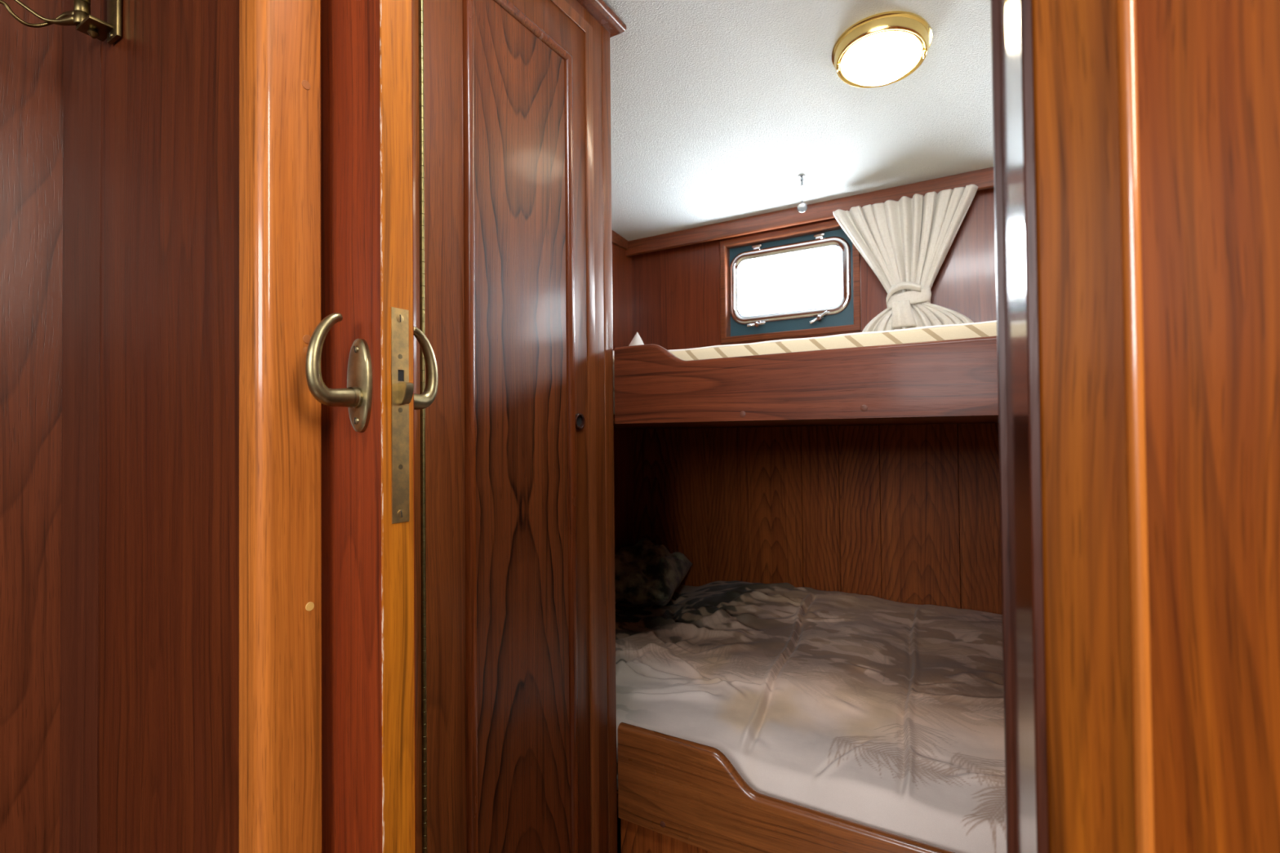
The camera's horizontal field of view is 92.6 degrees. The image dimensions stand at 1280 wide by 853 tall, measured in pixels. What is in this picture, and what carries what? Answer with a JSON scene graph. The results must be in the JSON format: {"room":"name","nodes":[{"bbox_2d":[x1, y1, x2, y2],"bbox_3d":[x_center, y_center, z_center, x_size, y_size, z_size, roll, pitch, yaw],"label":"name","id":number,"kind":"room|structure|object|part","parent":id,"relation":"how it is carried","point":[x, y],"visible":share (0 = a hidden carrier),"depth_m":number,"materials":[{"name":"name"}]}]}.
{"room":"ship interior","nodes":[
{"label":"ship interior","id":0,"kind":"room"},
{"bbox_2d":[0,0,63,852],"bbox_3d":[-1.795,0.023,-0.907,0.030,2.120,3.996,-1,-1,31],"label":"wall","id":1,"kind":"structure","parent":0,"point":[32,59],"depth_m":0.77,"materials":[{"name":"brown wood"}]},
{"bbox_2d":[617,807,621,852],"bbox_3d":[-0.363,1.094,-0.639,3.200,0.040,6.050,-1,-1,31],"label":"floor","id":2,"kind":"structure","parent":0,"point":[619,820],"depth_m":1.66,"materials":[{"name":"brown wood"}]},
{"bbox_2d":[412,0,626,852],"bbox_3d":[-0.485,0.095,1.240,0.658,2.019,0.708,-1,-1,31],"label":"wardrobe","id":3,"kind":"object","parent":2,"relation":"on","point":[515,686],"visible":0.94,"depth_m":1.10,"materials":[{"name":"brown wood"}]},
{"bbox_3d":[-0.212,0.070,1.120,0.004,1.640,0.252,-1,-1,31],"label":"panel","id":4,"kind":"part","parent":3,"relation":"part of","materials":[{"name":"brown wood"}]},
{"bbox_3d":[-0.125,-0.011,1.261,0.007,0.034,0.034,-1,-1,31],"label":"finger pull","id":5,"kind":"part","parent":3,"relation":"part of","materials":[{"name":"brown metal"}]},
{"bbox_3d":[-0.495,-0.903,1.256,0.658,0.023,0.708,-1,-1,31],"label":"cornice","id":6,"kind":"part","parent":3,"relation":"part of","materials":[{"name":"brown wood"}]},
{"bbox_2d":[617,722,955,852],"bbox_3d":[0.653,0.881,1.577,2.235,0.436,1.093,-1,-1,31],"label":"bed rail","id":7,"kind":"object","parent":2,"relation":"on","point":[675,794],"visible":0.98,"depth_m":1.25,"materials":[{"name":"brown wood"}]},
{"bbox_2d":[616,763,617,790],"bbox_3d":[0.660,0.817,1.592,2.227,0.038,1.054,-1,-1,31],"label":"mattress","id":8,"kind":"object","parent":7,"relation":"on","point":[616,763],"visible":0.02,"depth_m":1.42,"materials":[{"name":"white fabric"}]},
{"bbox_2d":[615,580,1006,852],"bbox_3d":[0.513,0.681,1.683,1.883,0.218,1.065,-1,-1,31],"label":"duvet","id":9,"kind":"object","parent":8,"relation":"on","point":[871,711],"visible":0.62,"depth_m":1.49,"materials":[{"name":"fabric"}]},
{"bbox_2d":[614,537,692,606],"bbox_3d":[0.013,0.551,2.344,0.298,0.224,0.402,-1,-1,17],"label":"pillow","id":10,"kind":"object","parent":9,"relation":"on","point":[646,573],"visible":0.8,"depth_m":2.22,"materials":[{"name":"black fabric"}]},
{"bbox_2d":[612,244,634,554],"bbox_3d":[-0.496,0.055,1.891,0.030,2.120,1.830,-1,-1,31],"label":"wall","id":11,"kind":"structure","parent":0,"point":[622,304],"depth_m":2.57,"materials":[{"name":"brown wood"}]},
{"bbox_2d":[611,229,628,249],"bbox_3d":[-0.314,-0.827,2.180,0.014,0.139,0.999,-1,-1,31],"label":"trim","id":12,"kind":"structure","parent":11,"relation":"attached to","point":[617,240],"depth_m":2.55,"materials":[{"name":"brown wood"}]},
{"bbox_2d":[97,0,1279,852],"bbox_3d":[0.325,0.020,0.187,2.537,2.120,0.064,-1,-1,31],"label":"wall","id":13,"kind":"structure","parent":0,"point":[168,745],"depth_m":0.57,"materials":[{"name":"brown wood"}]},
{"bbox_2d":[0,0,121,44],"bbox_3d":[-0.665,-0.516,0.710,0.128,0.132,0.044,0,-1,-7],"label":"coat hook","id":14,"kind":"object","parent":13,"relation":"attached to","point":[80,16],"visible":1,"depth_m":0.71,"materials":[{"name":"gold metal"}]},
{"bbox_3d":[-0.689,-0.472,0.705,0.077,0.026,0.023,0,-1,-22],"label":"hook arm","id":15,"kind":"part","parent":14,"relation":"part of","materials":[{"name":"gold metal"}]},
{"bbox_3d":[-0.690,-0.488,0.706,0.078,0.043,0.015,0,-1,-13],"label":"hook arm","id":16,"kind":"part","parent":14,"relation":"part of","materials":[{"name":"gold metal"}]},
{"bbox_3d":[-0.614,-0.517,0.715,0.028,0.132,0.005,-1,-1,31],"label":"plate","id":17,"kind":"part","parent":14,"relation":"part of","materials":[{"name":"gold metal"}]},
{"bbox_2d":[59,0,101,852],"bbox_3d":[-0.701,0.044,0.766,0.120,2.110,0.002,-1,-1,31],"label":"trim","id":18,"kind":"structure","parent":13,"relation":"attached to","point":[82,121],"depth_m":0.76,"materials":[{"name":"brown wood"}]},
{"bbox_2d":[239,0,321,852],"bbox_3d":[-0.340,0.042,0.578,0.041,2.100,0.057,-1,-1,31],"label":"trim","id":19,"kind":"structure","parent":13,"relation":"attached to","point":[280,419],"depth_m":0.56,"materials":[{"name":"brown wood"}]},
{"bbox_2d":[305,0,438,852],"bbox_3d":[-0.397,0.045,0.682,0.416,2.060,0.143,-1,-1,31],"label":"door","id":20,"kind":"structure","parent":13,"relation":"in","point":[363,338],"depth_m":0.58,"materials":[{"name":"brown wood"}]},
{"bbox_3d":[-0.279,-0.061,0.559,0.018,0.086,0.052,-1,-1,31],"label":"lever","id":21,"kind":"part","parent":20,"relation":"part of","materials":[{"name":"brown metal"}]},
{"bbox_3d":[-0.266,-0.039,0.580,0.033,0.088,0.006,-1,-1,31],"label":"rose plate","id":22,"kind":"part","parent":20,"relation":"part of","materials":[{"name":"brown metal"}]},
{"bbox_3d":[-0.230,-0.011,0.584,0.004,0.204,0.019,-1,-1,31],"label":"lock plate","id":23,"kind":"part","parent":20,"relation":"part of","materials":[{"name":"gold metal"}]},
{"bbox_3d":[-0.233,-0.060,0.636,0.018,0.086,0.052,-1,-1,31],"label":"lever","id":24,"kind":"part","parent":20,"relation":"part of","materials":[{"name":"brown metal"}]},
{"bbox_2d":[990,0,1014,852],"bbox_3d":[0.221,0.033,0.351,0.024,2.100,0.030,-1,-1,31],"label":"trim","id":25,"kind":"structure","parent":13,"relation":"attached to","point":[993,3],"depth_m":0.34,"materials":[{"name":"brown wood"}]},
{"bbox_2d":[998,0,1037,852],"bbox_3d":[0.195,0.033,0.309,0.016,2.100,0.068,-1,-1,31],"label":"trim","id":26,"kind":"structure","parent":13,"relation":"attached to","point":[1009,11],"depth_m":0.31,"materials":[{"name":"silver metal"}]},
{"bbox_2d":[1020,0,1048,852],"bbox_3d":[0.181,0.033,0.277,0.007,2.100,0.002,-1,-1,31],"label":"trim","id":27,"kind":"structure","parent":13,"relation":"attached to","point":[1025,5],"depth_m":0.28,"materials":[{"name":"brown wood"}]},
{"bbox_2d":[1031,0,1134,852],"bbox_3d":[0.211,0.033,0.296,0.031,2.100,0.074,-1,-1,31],"label":"trim","id":28,"kind":"structure","parent":13,"relation":"attached to","point":[1090,783],"depth_m":0.27,"materials":[{"name":"brown wood"}]},
{"bbox_2d":[1115,0,1155,852],"bbox_3d":[0.211,0.032,0.262,0.006,2.100,0.022,-1,-1,31],"label":"trim","id":29,"kind":"structure","parent":13,"relation":"attached to","point":[1129,156],"depth_m":0.25,"materials":[{"name":"brown wood"}]},
{"bbox_2d":[603,0,993,240],"bbox_3d":[0.419,-0.919,1.309,2.400,0.230,1.940,-1,-1,31],"label":"ceiling","id":30,"kind":"structure","parent":0,"point":[718,108],"depth_m":1.67,"materials":[{"name":"white paint"}]},
{"bbox_2d":[797,174,807,212],"bbox_3d":[0.535,-0.766,2.020,0.028,0.119,0.028,0,-1,-36],"label":"hook","id":31,"kind":"object","parent":30,"relation":"hanging from","point":[802,207],"visible":1,"depth_m":2.02,"materials":[{"name":"metal"}]},
{"bbox_2d":[831,10,932,88],"bbox_3d":[0.561,-0.860,1.427,0.218,0.074,0.217,-1,-1,31],"label":"ceiling lamp","id":32,"kind":"object","parent":30,"relation":"attached to","point":[882,49],"visible":1,"depth_m":1.38,"materials":[{"name":"white glass"}]},
{"bbox_2d":[631,187,1002,614],"bbox_3d":[0.935,0.108,2.077,2.300,1.990,0.035,-1,-1,31],"label":"wall","id":33,"kind":"structure","parent":0,"point":[904,513],"depth_m":2.21,"materials":[{"name":"brown wood"}]},
{"bbox_2d":[720,219,861,343],"bbox_3d":[0.562,-0.541,2.327,0.580,0.416,0.085,-1,-1,31],"label":"window","id":34,"kind":"structure","parent":33,"relation":"in","point":[735,253],"depth_m":2.31,"materials":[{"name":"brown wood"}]},
{"bbox_2d":[613,335,998,428],"bbox_3d":[0.643,-0.096,1.593,2.235,0.173,1.093,-1,-1,31],"label":"bunk","id":35,"kind":"object","parent":33,"relation":"attached to","point":[947,381],"visible":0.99,"depth_m":1.16,"materials":[{"name":"brown wood"}]},
{"bbox_2d":[613,320,996,414],"bbox_3d":[0.648,-0.102,1.602,2.227,0.140,1.058,-1,-1,31],"label":"mattress","id":36,"kind":"object","parent":35,"relation":"on","point":[983,329],"visible":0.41,"depth_m":1.15,"materials":[{"name":"white fabric"}]},
{"bbox_2d":[613,332,644,355],"bbox_3d":[-0.090,-0.257,2.309,0.230,0.212,0.480,-1,-1,31],"label":"pillow","id":37,"kind":"object","parent":36,"relation":"on","point":[637,340],"visible":0.02,"depth_m":2.33,"materials":[{"name":"white fabric"}]},
{"bbox_2d":[625,166,994,256],"bbox_3d":[0.901,-0.777,2.044,2.235,0.060,0.019,-1,-1,31],"label":"trim","id":38,"kind":"structure","parent":33,"relation":"attached to","point":[984,179],"depth_m":2.23,"materials":[{"name":"brown wood"}]},
{"bbox_2d":[832,184,977,332],"bbox_3d":[0.864,-0.461,2.013,0.450,0.585,0.078,-1,-1,29],"label":"curtain","id":39,"kind":"object","parent":38,"relation":"hanging from","point":[906,242],"visible":0.68,"depth_m":1.99,"materials":[{"name":"fabric"}]}
]}

